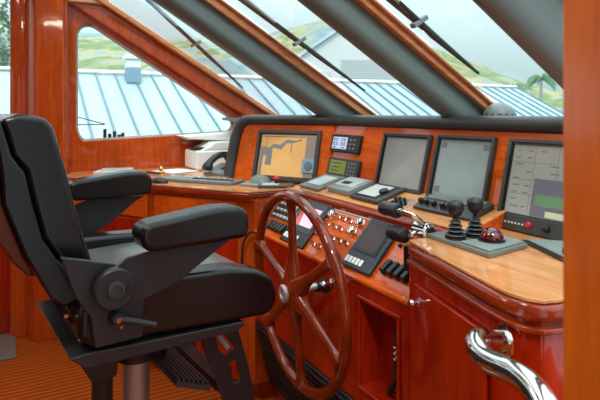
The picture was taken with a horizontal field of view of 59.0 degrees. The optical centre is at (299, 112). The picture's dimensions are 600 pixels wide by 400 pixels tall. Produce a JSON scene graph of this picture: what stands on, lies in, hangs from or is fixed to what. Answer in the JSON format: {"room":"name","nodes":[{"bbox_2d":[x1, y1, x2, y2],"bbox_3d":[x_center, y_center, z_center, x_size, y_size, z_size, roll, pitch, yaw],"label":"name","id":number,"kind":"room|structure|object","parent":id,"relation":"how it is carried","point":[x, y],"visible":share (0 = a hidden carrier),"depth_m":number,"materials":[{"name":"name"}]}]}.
{"room":"control cabin","nodes":[
{"label":"control cabin","id":0,"kind":"room"},
{"bbox_2d":[0,246,9,333],"bbox_3d":[-3.069,0.210,2.546,3.100,2.280,0.070,0,0,-29],"label":"wall","id":1,"kind":"structure","parent":0,"point":[4,259],"depth_m":3.22,"materials":[{"name":"red wood"}]},
{"bbox_2d":[10,0,66,341],"bbox_3d":[-1.598,0.210,3.239,0.305,2.280,0.284,0,0,-29],"label":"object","id":2,"kind":"structure","parent":1,"relation":"attached to","point":[38,28],"depth_m":3.17,"materials":[{"name":"brown wood"}]},
{"bbox_2d":[0,336,277,399],"bbox_3d":[-0.968,1.380,0.921,5.200,0.060,4.950,0,0,-29],"label":"floor","id":3,"kind":"structure","parent":0,"point":[41,370],"depth_m":2.67,"materials":[{"name":"orange carpet"}]},
{"bbox_2d":[0,333,16,361],"bbox_3d":[-1.933,1.344,2.919,0.650,0.012,0.380,0,0,-29],"label":"door mat","id":4,"kind":"object","parent":3,"relation":"on","point":[7,342],"visible":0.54,"depth_m":3.02,"materials":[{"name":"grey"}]},
{"bbox_2d":[0,114,275,399],"bbox_3d":[-0.515,0.675,1.472,0.702,1.347,0.710,0,0,-35],"label":"chair","id":5,"kind":"object","parent":3,"relation":"on","point":[156,288],"visible":1,"depth_m":1.23,"materials":[{"name":"black leather"}]},
{"bbox_2d":[0,114,90,264],"bbox_3d":[-0.681,0.200,1.353,0.190,0.397,0.473,0,0,-35],"label":"cushion","id":6,"kind":"object","parent":5,"relation":"on","point":[39,222],"depth_m":1.14,"materials":[{"name":"black leather"}]},
{"bbox_2d":[59,242,234,311],"bbox_3d":[-0.435,0.475,1.528,0.489,0.126,0.430,0,0,-35],"label":"seat cushion","id":7,"kind":"object","parent":5,"relation":"on","point":[111,252],"depth_m":1.58,"materials":[{"name":"leather"}]},
{"bbox_2d":[67,166,298,398],"bbox_3d":[-0.523,0.857,3.028,1.540,0.984,1.292,0,0,-29],"label":"desk","id":8,"kind":"object","parent":3,"relation":"on","point":[171,196],"visible":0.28,"depth_m":2.56,"materials":[{"name":"brown wood"}]},
{"bbox_2d":[93,169,133,173],"bbox_3d":[-1.141,0.358,3.255,0.200,0.012,0.140,0,0,1],"label":"booklet","id":9,"kind":"object","parent":8,"relation":"on","point":[97,171],"visible":0.43,"depth_m":3.19,"materials":[{"name":"white paper"}]},
{"bbox_2d":[101,167,132,170],"bbox_3d":[-1.127,0.347,3.271,0.180,0.010,0.085,0,0,-14],"label":"notepad","id":10,"kind":"object","parent":9,"relation":"on","point":[127,168],"visible":0.93,"depth_m":3.24,"materials":[{"name":"white paper"}]},
{"bbox_2d":[152,177,167,183],"bbox_3d":[-0.736,0.350,2.771,0.104,0.029,0.064,0,0,29],"label":"computer mouse","id":11,"kind":"object","parent":8,"relation":"on","point":[158,180],"visible":0.91,"depth_m":2.75,"materials":[{"name":"black plastic"}]},
{"bbox_2d":[158,166,163,173],"bbox_3d":[-0.839,0.343,3.205,0.040,0.042,0.040,0,0,-29],"label":"paperweight","id":12,"kind":"object","parent":8,"relation":"on","point":[161,168],"visible":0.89,"depth_m":3.19,"materials":[{"name":"gold metal"}]},
{"bbox_2d":[153,168,198,173],"bbox_3d":[-0.775,0.362,3.308,0.220,0.004,0.200,0,0,43],"label":"paper sheet","id":13,"kind":"object","parent":8,"relation":"on","point":[178,170],"visible":0.93,"depth_m":3.29,"materials":[{"name":"white paper"}]},
{"bbox_2d":[164,175,244,184],"bbox_3d":[-0.532,0.354,2.824,0.470,0.021,0.140,0,0,25],"label":"keyboard","id":14,"kind":"object","parent":8,"relation":"on","point":[174,178],"visible":0.97,"depth_m":2.77,"materials":[{"name":"grey plastic"}]},
{"bbox_2d":[185,140,228,169],"bbox_3d":[-0.557,0.275,3.542,0.360,0.180,0.265,0,0,-29],"label":"printer","id":15,"kind":"object","parent":8,"relation":"on","point":[195,157],"visible":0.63,"depth_m":3.41,"materials":[{"name":"white plastic"}]},
{"bbox_2d":[202,151,226,175],"bbox_3d":[-0.440,0.298,3.157,0.210,0.132,0.241,0,0,29],"label":"telephone","id":16,"kind":"object","parent":8,"relation":"on","point":[218,169],"visible":0.62,"depth_m":3.12,"materials":[{"name":"grey plastic"}]},
{"bbox_2d":[241,231,254,263],"bbox_3d":[-0.248,0.747,2.464,0.093,0.408,0.027,0,0,38],"label":"hanging cable","id":17,"kind":"object","parent":8,"relation":"hanging from","point":[249,232],"visible":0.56,"depth_m":2.46,"materials":[{"name":"black rubber"}]},
{"bbox_2d":[240,174,274,186],"bbox_3d":[-0.206,0.339,2.692,0.140,0.051,0.150,0,0,25],"label":"trackball","id":18,"kind":"object","parent":8,"relation":"on","point":[255,180],"visible":0.84,"depth_m":2.66,"materials":[{"name":"grey plastic"}]},
{"bbox_2d":[258,176,292,187],"bbox_3d":[-0.119,0.341,2.623,0.170,0.047,0.115,0,0,1],"label":"joystick","id":19,"kind":"object","parent":8,"relation":"on","point":[275,184],"visible":0.94,"depth_m":2.60,"materials":[{"name":"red plastic"}]},
{"bbox_2d":[222,115,562,399],"bbox_3d":[0.231,0.680,2.443,0.827,1.340,2.850,0,0,-29],"label":"console","id":20,"kind":"object","parent":3,"relation":"on","point":[379,301],"visible":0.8,"depth_m":1.96,"materials":[{"name":"red wood"}]},
{"bbox_2d":[152,0,358,115],"bbox_3d":[-0.312,-0.355,2.507,1.681,1.091,0.152,0,0,-29],"label":"window frame","id":21,"kind":"structure","parent":20,"relation":"attached to","point":[198,15],"depth_m":2.49,"materials":[{"name":"grey plastic"}]},
{"bbox_2d":[266,219,274,228],"bbox_3d":[-0.135,0.507,2.424,0.048,0.041,0.020,0,0,-29],"label":"rocker switch","id":22,"kind":"object","parent":20,"relation":"attached to","point":[270,222],"depth_m":2.42,"materials":[{"name":"black plastic"}]},
{"bbox_2d":[268,220,277,229],"bbox_3d":[-0.120,0.507,2.396,0.048,0.041,0.020,0,0,-29],"label":"rocker switch","id":23,"kind":"object","parent":20,"relation":"attached to","point":[272,222],"depth_m":2.39,"materials":[{"name":"black plastic"}]},
{"bbox_2d":[271,221,280,231],"bbox_3d":[-0.105,0.507,2.369,0.048,0.041,0.020,0,0,-29],"label":"rocker switch","id":24,"kind":"object","parent":20,"relation":"attached to","point":[276,223],"depth_m":2.37,"materials":[{"name":"black plastic"}]},
{"bbox_2d":[274,223,283,232],"bbox_3d":[-0.090,0.507,2.342,0.048,0.041,0.020,0,0,-29],"label":"rocker switch","id":25,"kind":"object","parent":20,"relation":"attached to","point":[276,227],"depth_m":2.34,"materials":[{"name":"black plastic"}]},
{"bbox_2d":[277,224,287,233],"bbox_3d":[-0.075,0.507,2.315,0.048,0.041,0.020,0,0,-29],"label":"rocker switch","id":26,"kind":"object","parent":20,"relation":"attached to","point":[281,228],"depth_m":2.31,"materials":[{"name":"black plastic"}]},
{"bbox_2d":[251,129,322,182],"bbox_3d":[-0.073,0.223,2.784,0.395,0.266,0.085,0,0,32],"label":"monitor","id":27,"kind":"object","parent":20,"relation":"in","point":[289,155],"visible":0.87,"depth_m":2.78,"materials":[{"name":"grey plastic"}]},
{"bbox_2d":[203,0,376,114],"bbox_3d":[-0.240,-0.403,2.437,1.628,1.004,0.050,0,0,-29],"label":"trim","id":28,"kind":"structure","parent":20,"relation":"attached to","point":[221,6],"depth_m":2.52,"materials":[{"name":"brown wood"}]},
{"bbox_2d":[253,191,351,399],"bbox_3d":[0.015,0.629,1.889,0.182,0.703,0.703,0,0,-29],"label":"steering wheel","id":29,"kind":"object","parent":20,"relation":"attached to","point":[294,286],"visible":0.97,"depth_m":1.81,"materials":[{"name":"brown wood"}]},
{"bbox_2d":[255,320,352,399],"bbox_3d":[0.081,1.116,2.020,0.092,0.311,1.055,0,0,-29],"label":"grille","id":30,"kind":"object","parent":20,"relation":"attached to","point":[317,377],"depth_m":2.24,"materials":[{"name":"black plastic"}]},
{"bbox_2d":[279,199,332,248],"bbox_3d":[0.024,0.462,2.223,0.152,0.162,0.194,0,0,-29],"label":"display unit","id":31,"kind":"object","parent":20,"relation":"on","point":[305,229],"visible":0.47,"depth_m":2.19,"materials":[{"name":"black plastic"}]},
{"bbox_2d":[299,174,345,190],"bbox_3d":[0.106,0.326,2.500,0.158,0.055,0.180,0,0,-29],"label":"control unit","id":32,"kind":"object","parent":20,"relation":"on","point":[319,183],"visible":0.94,"depth_m":2.48,"materials":[{"name":"grey plastic"}]},
{"bbox_2d":[336,236,341,242],"bbox_3d":[0.146,0.473,1.973,0.025,0.027,0.016,0,0,-29],"label":"toggle switch","id":33,"kind":"object","parent":20,"relation":"attached to","point":[338,239],"depth_m":1.97,"materials":[{"name":"silver metal"}]},
{"bbox_2d":[337,225,342,231],"bbox_3d":[0.154,0.440,2.023,0.025,0.027,0.016,0,0,-29],"label":"toggle switch","id":34,"kind":"object","parent":20,"relation":"attached to","point":[339,227],"depth_m":2.02,"materials":[{"name":"silver metal"}]},
{"bbox_2d":[326,157,361,177],"bbox_3d":[0.206,0.261,2.514,0.039,0.088,0.258,0,0,-29],"label":"readout","id":35,"kind":"object","parent":20,"relation":"on","point":[342,167],"visible":0.79,"depth_m":2.49,"materials":[{"name":"grey plastic"}]},
{"bbox_2d":[343,239,348,245],"bbox_3d":[0.167,0.473,1.936,0.025,0.027,0.016,0,0,-29],"label":"toggle switch","id":36,"kind":"object","parent":20,"relation":"attached to","point":[345,241],"depth_m":1.93,"materials":[{"name":"silver metal"}]},
{"bbox_2d":[330,134,363,153],"bbox_3d":[0.221,0.147,2.548,0.036,0.086,0.243,0,0,-29],"label":"readout","id":37,"kind":"object","parent":20,"relation":"on","point":[352,144],"visible":1,"depth_m":2.52,"materials":[{"name":"black plastic"}]},
{"bbox_2d":[327,176,372,195],"bbox_3d":[0.217,0.318,2.311,0.134,0.059,0.168,0,0,-29],"label":"control unit","id":38,"kind":"object","parent":20,"relation":"on","point":[350,185],"visible":0.94,"depth_m":2.27,"materials":[{"name":"grey plastic"}]},
{"bbox_2d":[342,218,400,276],"bbox_3d":[0.245,0.459,1.828,0.142,0.151,0.164,0,0,-29],"label":"control panel","id":39,"kind":"object","parent":20,"relation":"on","point":[372,244],"visible":0.91,"depth_m":1.81,"materials":[{"name":"grey plastic"}]},
{"bbox_2d":[349,183,405,203],"bbox_3d":[0.311,0.324,2.137,0.147,0.054,0.187,0,0,-29],"label":"control panel","id":40,"kind":"object","parent":20,"relation":"on","point":[376,193],"visible":1,"depth_m":2.10,"materials":[{"name":"grey plastic"}]},
{"bbox_2d":[379,259,393,274],"bbox_3d":[0.278,0.493,1.700,0.053,0.046,0.022,0,0,-29],"label":"rocker switch","id":41,"kind":"object","parent":20,"relation":"attached to","point":[382,269],"depth_m":1.69,"materials":[{"name":"black plastic"}]},
{"bbox_2d":[297,0,482,116],"bbox_3d":[0.108,-0.364,1.760,1.670,1.074,0.095,0,0,-29],"label":"window frame","id":42,"kind":"structure","parent":20,"relation":"attached to","point":[347,18],"depth_m":1.83,"materials":[{"name":"grey plastic"}]},
{"bbox_3d":[-0.049,-0.427,2.122,1.607,0.967,0.690,0,0,-29],"label":"window","id":43,"kind":"structure","parent":42,"relation":"attached to","visible":0},
{"bbox_2d":[238,0,365,91],"bbox_3d":[-0.001,-0.336,2.462,0.714,0.463,0.070,0,0,-22],"label":"windshield wiper","id":44,"kind":"object","parent":43,"relation":"attached to","point":[248,3],"depth_m":2.45,"materials":[{"name":"black metal"}]},
{"bbox_2d":[387,366,395,395],"bbox_3d":[0.299,0.770,1.648,0.038,0.243,0.081,0,0,-29],"label":"cable bundle","id":45,"kind":"object","parent":20,"relation":"hanging from","point":[390,391],"visible":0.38,"depth_m":1.64,"materials":[{"name":"black rubber"}]},
{"bbox_2d":[385,261,399,277],"bbox_3d":[0.295,0.493,1.670,0.053,0.046,0.022,0,0,-29],"label":"rocker switch","id":46,"kind":"object","parent":20,"relation":"attached to","point":[391,266],"depth_m":1.67,"materials":[{"name":"black plastic"}]},
{"bbox_2d":[393,329,395,366],"bbox_3d":[0.297,0.715,1.608,0.021,0.110,0.025,0,0,-29],"label":"handset","id":47,"kind":"object","parent":20,"relation":"hanging from","point":[394,330],"visible":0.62,"depth_m":1.61,"materials":[{"name":"black plastic"}]},
{"bbox_2d":[392,264,404,280],"bbox_3d":[0.311,0.493,1.641,0.053,0.046,0.022,0,0,-29],"label":"rocker switch","id":48,"kind":"object","parent":20,"relation":"attached to","point":[398,269],"depth_m":1.63,"materials":[{"name":"black plastic"}]},
{"bbox_2d":[294,183,507,228],"bbox_3d":[0.309,0.338,2.121,0.203,0.063,1.110,0,0,-29],"label":"shelf","id":49,"kind":"object","parent":20,"relation":"attached to","point":[494,218],"depth_m":1.83,"materials":[{"name":"brown wood"}]},
{"bbox_2d":[390,195,416,207],"bbox_3d":[0.378,0.328,1.982,0.067,0.034,0.100,0,0,-29],"label":"plate","id":50,"kind":"object","parent":20,"relation":"on","point":[404,202],"visible":0.88,"depth_m":1.97,"materials":[{"name":"silver metal"}]},
{"bbox_2d":[374,132,433,194],"bbox_3d":[0.417,0.200,2.164,0.076,0.233,0.291,0,0,-29],"label":"monitor","id":51,"kind":"object","parent":20,"relation":"on","point":[403,161],"visible":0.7,"depth_m":2.15,"materials":[{"name":"grey plastic"}]},
{"bbox_2d":[399,271,408,283],"bbox_3d":[0.328,0.493,1.611,0.053,0.046,0.022,0,0,-29],"label":"rocker switch","id":52,"kind":"object","parent":20,"relation":"attached to","point":[403,275],"depth_m":1.60,"materials":[{"name":"black plastic"}]},
{"bbox_2d":[378,201,435,271],"bbox_3d":[0.319,0.373,1.601,0.132,0.204,0.140,0,0,-29],"label":"throttle levers","id":53,"kind":"object","parent":20,"relation":"on","point":[419,228],"visible":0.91,"depth_m":1.57,"materials":[{"name":"black plastic"}]},
{"bbox_2d":[354,0,493,110],"bbox_3d":[0.164,-0.408,1.715,1.622,0.995,0.050,0,0,-29],"label":"trim","id":54,"kind":"structure","parent":20,"relation":"attached to","point":[374,8],"depth_m":1.85,"materials":[{"name":"brown wood"}]},
{"bbox_2d":[413,192,494,220],"bbox_3d":[0.516,0.315,1.804,0.109,0.052,0.275,0,0,-29],"label":"panel","id":55,"kind":"object","parent":20,"relation":"on","point":[436,202],"visible":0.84,"depth_m":1.81,"materials":[{"name":"grey plastic"}]},
{"bbox_2d":[426,134,498,201],"bbox_3d":[0.570,0.199,1.888,0.077,0.237,0.275,0,0,-29],"label":"monitor","id":56,"kind":"object","parent":20,"relation":"on","point":[462,165],"visible":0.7,"depth_m":1.88,"materials":[{"name":"grey plastic"}]},
{"bbox_2d":[481,211,507,229],"bbox_3d":[0.586,0.342,1.648,0.217,0.066,0.016,0,0,-29],"label":"shelf","id":57,"kind":"object","parent":20,"relation":"attached to","point":[495,219],"depth_m":1.66,"materials":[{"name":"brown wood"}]},
{"bbox_2d":[482,103,516,115],"bbox_3d":[0.744,-0.003,1.979,0.150,0.070,0.150,0,0,-29],"label":"magnetic compass","id":58,"kind":"object","parent":20,"relation":"on","point":[495,109],"visible":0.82,"depth_m":1.94,"materials":[{"name":"grey plastic"}]},
{"bbox_2d":[472,0,562,88],"bbox_3d":[0.414,-0.338,1.176,1.701,1.125,0.075,0,0,-29],"label":"trim","id":59,"kind":"structure","parent":20,"relation":"attached to","point":[536,26],"depth_m":1.22,"materials":[{"name":"grey plastic"}]},
{"bbox_3d":[0.314,-0.427,1.466,1.607,0.967,0.530,0,0,-29],"label":"window","id":60,"kind":"structure","parent":59,"relation":"attached to","visible":0},
{"bbox_2d":[386,0,479,74],"bbox_3d":[0.409,-0.314,1.797,0.528,0.352,0.070,0,0,-21],"label":"windshield wiper","id":61,"kind":"object","parent":60,"relation":"attached to","point":[418,22],"depth_m":1.81,"materials":[{"name":"black metal"}]},
{"bbox_2d":[407,229,562,399],"bbox_3d":[0.551,0.858,1.354,0.503,0.985,0.533,0,0,-29],"label":"base cabinet","id":62,"kind":"object","parent":3,"relation":"on","point":[453,291],"visible":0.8,"depth_m":1.23,"materials":[{"name":"brown wood"}]},
{"bbox_2d":[409,229,562,303],"bbox_3d":[0.554,0.369,1.358,0.494,0.008,0.523,0,0,-29],"label":"countertop","id":63,"kind":"structure","parent":62,"relation":"on","point":[528,274],"depth_m":1.24,"materials":[{"name":"brown wood"}]},
{"bbox_2d":[426,197,527,257],"bbox_3d":[0.495,0.303,1.483,0.187,0.123,0.255,0,0,-29],"label":"joystick control panel","id":64,"kind":"object","parent":63,"relation":"on","point":[489,242],"visible":1,"depth_m":1.47,"materials":[{"name":"grey plastic"}]},
{"bbox_2d":[497,138,562,240],"bbox_3d":[0.733,0.224,1.573,0.096,0.283,0.320,0,0,-29],"label":"monitor","id":65,"kind":"object","parent":63,"relation":"on","point":[531,191],"visible":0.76,"depth_m":1.62,"materials":[{"name":"grey plastic"}]},
{"bbox_2d":[521,238,562,261],"bbox_3d":[0.688,0.350,1.393,0.109,0.028,0.224,0,0,-4],"label":"control unit","id":66,"kind":"object","parent":63,"relation":"on","point":[553,248],"visible":0.41,"depth_m":1.41,"materials":[{"name":"black plastic"}]},
{"bbox_2d":[464,322,557,399],"bbox_3d":[0.345,0.484,0.899,0.109,0.174,0.426,0,0,8],"label":"grab rail","id":67,"kind":"object","parent":62,"relation":"attached to","point":[491,351],"visible":1,"depth_m":0.88,"materials":[{"name":"silver metal"}]},
{"bbox_2d":[563,0,599,399],"bbox_3d":[0.312,0.210,0.484,0.100,2.280,0.100,0,0,0],"label":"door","id":68,"kind":"structure","parent":3,"relation":"on","point":[581,18],"depth_m":0.49,"materials":[{"name":"brown wood"}]},
{"bbox_2d":[67,4,241,173],"bbox_3d":[-0.769,0.212,3.667,1.690,2.275,0.060,0,0,-29],"label":"wall","id":69,"kind":"structure","parent":0,"point":[164,150],"depth_m":3.41,"materials":[{"name":"brown wood"}]},
{"bbox_2d":[67,0,108,4],"bbox_3d":[-1.315,-0.731,3.284,0.235,0.118,0.100,0,0,-29],"label":"trim","id":70,"kind":"structure","parent":69,"relation":"attached to","point":[95,2],"depth_m":3.24,"materials":[{"name":"brown wood"}]},
{"bbox_2d":[103,129,124,137],"bbox_3d":[-1.231,0.144,3.497,0.138,0.079,0.030,0,0,-29],"label":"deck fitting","id":71,"kind":"object","parent":69,"relation":"attached to","point":[104,130],"visible":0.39,"depth_m":3.49,"materials":[{"name":"black metal"}]},
{"bbox_2d":[77,25,231,139],"bbox_3d":[-0.950,-0.194,3.585,1.046,0.732,0.008,0,0,-29],"label":"trim","id":72,"kind":"structure","parent":69,"relation":"attached to","point":[82,26],"depth_m":3.46,"materials":[{"name":"grey plastic"}]},
{"bbox_2d":[67,0,265,115],"bbox_3d":[-0.886,-0.367,3.533,1.629,1.027,0.059,0,0,-29],"label":"trim","id":73,"kind":"structure","parent":69,"relation":"attached to","point":[100,14],"depth_m":3.50,"materials":[{"name":"brown wood"}]},
{"bbox_2d":[97,0,276,114],"bbox_3d":[-0.845,-0.422,3.527,1.597,0.973,0.109,0,0,-29],"label":"trim","id":74,"kind":"structure","parent":69,"relation":"attached to","point":[106,4],"depth_m":3.52,"materials":[{"name":"brown wood"}]},
{"bbox_2d":[176,131,231,140],"bbox_3d":[-0.527,0.159,3.657,0.615,0.081,0.188,0,0,-29],"label":"trim","id":75,"kind":"structure","parent":69,"relation":"attached to","point":[216,135],"depth_m":3.53,"materials":[{"name":"white plastic"}]},
{"bbox_3d":[-0.570,-0.427,3.062,1.607,0.967,1.010,0,0,-29],"label":"window","id":76,"kind":"structure","parent":69,"relation":"in","visible":0},
{"bbox_2d":[145,0,242,87],"bbox_3d":[-0.659,-0.434,3.302,0.064,0.525,0.921,0,0,33],"label":"windshield wiper","id":77,"kind":"object","parent":76,"relation":"attached to","point":[154,5],"depth_m":3.24,"materials":[{"name":"black metal"}]},
{"label":"outside","id":78,"kind":"structure","parent":0,"visible":0},
{"bbox_3d":[30.235,4.450,131.095,340.000,0.200,320.000,0,0,-29],"label":"ground","id":79,"kind":"structure","parent":78,"visible":0},
{"bbox_2d":[0,0,9,70],"bbox_3d":[-14.560,-0.630,26.049,2.230,9.960,2.104,0,0,-29],"label":"leafy tree","id":80,"kind":"object","parent":79,"relation":"on","point":[4,54],"visible":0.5,"depth_m":25.90,"materials":[{"name":"green plant"}]},
{"bbox_2d":[297,30,400,83],"bbox_3d":[2.808,-0.700,37.999,8.600,10.100,8.600,0,0,0],"label":"house","id":81,"kind":"structure","parent":79,"relation":"on","point":[333,47],"depth_m":34.00,"materials":[{"name":"white"}]},
{"bbox_2d":[503,82,531,92],"bbox_3d":[24.835,0.354,61.830,4.284,8.006,4.431,0,0,-12],"label":"palm tree","id":82,"kind":"object","parent":79,"relation":"on","point":[521,85],"visible":0.21,"depth_m":61.70,"materials":[{"name":"green plant"}]},
{"bbox_2d":[526,73,556,100],"bbox_3d":[31.934,-0.448,69.771,4.438,9.606,4.444,0,0,-29],"label":"palm tree","id":83,"kind":"object","parent":79,"relation":"on","point":[533,79],"visible":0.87,"depth_m":69.73,"materials":[{"name":"green plant"}]},
{"bbox_3d":[-1.589,2.165,3.692,0.016,4.370,0.016,0,0,-29],"label":"stanchion","id":84,"kind":"object","parent":79,"relation":"on","visible":0},
{"bbox_2d":[78,117,104,124],"bbox_3d":[-1.537,0.036,3.721,0.322,0.099,0.006,0,0,-29],"label":"wire","id":85,"kind":"object","parent":84,"relation":"attached to","point":[78,117],"visible":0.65,"depth_m":3.75,"materials":[{"name":"black metal"}]},
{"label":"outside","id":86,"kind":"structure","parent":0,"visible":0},
{"bbox_2d":[0,66,562,138],"bbox_3d":[-3.380,0.761,12.234,33.950,3.995,7.723,0,0,-29],"label":"roof","id":87,"kind":"structure","parent":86,"point":[156,105],"depth_m":14.78,"materials":[{"name":"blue metal"}]},
{"bbox_2d":[122,54,140,82],"bbox_3d":[-4.790,-1.250,15.181,0.500,0.800,0.500,0,0,-29],"label":"ventilator","id":88,"kind":"object","parent":87,"relation":"on","point":[132,71],"visible":0.81,"depth_m":15.01,"materials":[{"name":"blue"}]},
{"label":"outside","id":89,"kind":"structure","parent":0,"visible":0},
{"bbox_2d":[0,20,562,111],"bbox_3d":[-34.734,-9.921,117.826,245.427,28.543,163.876,0,0,-29],"label":"hillside","id":90,"kind":"structure","parent":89,"point":[95,51],"depth_m":102.62,"materials":[{"name":"green plant"}]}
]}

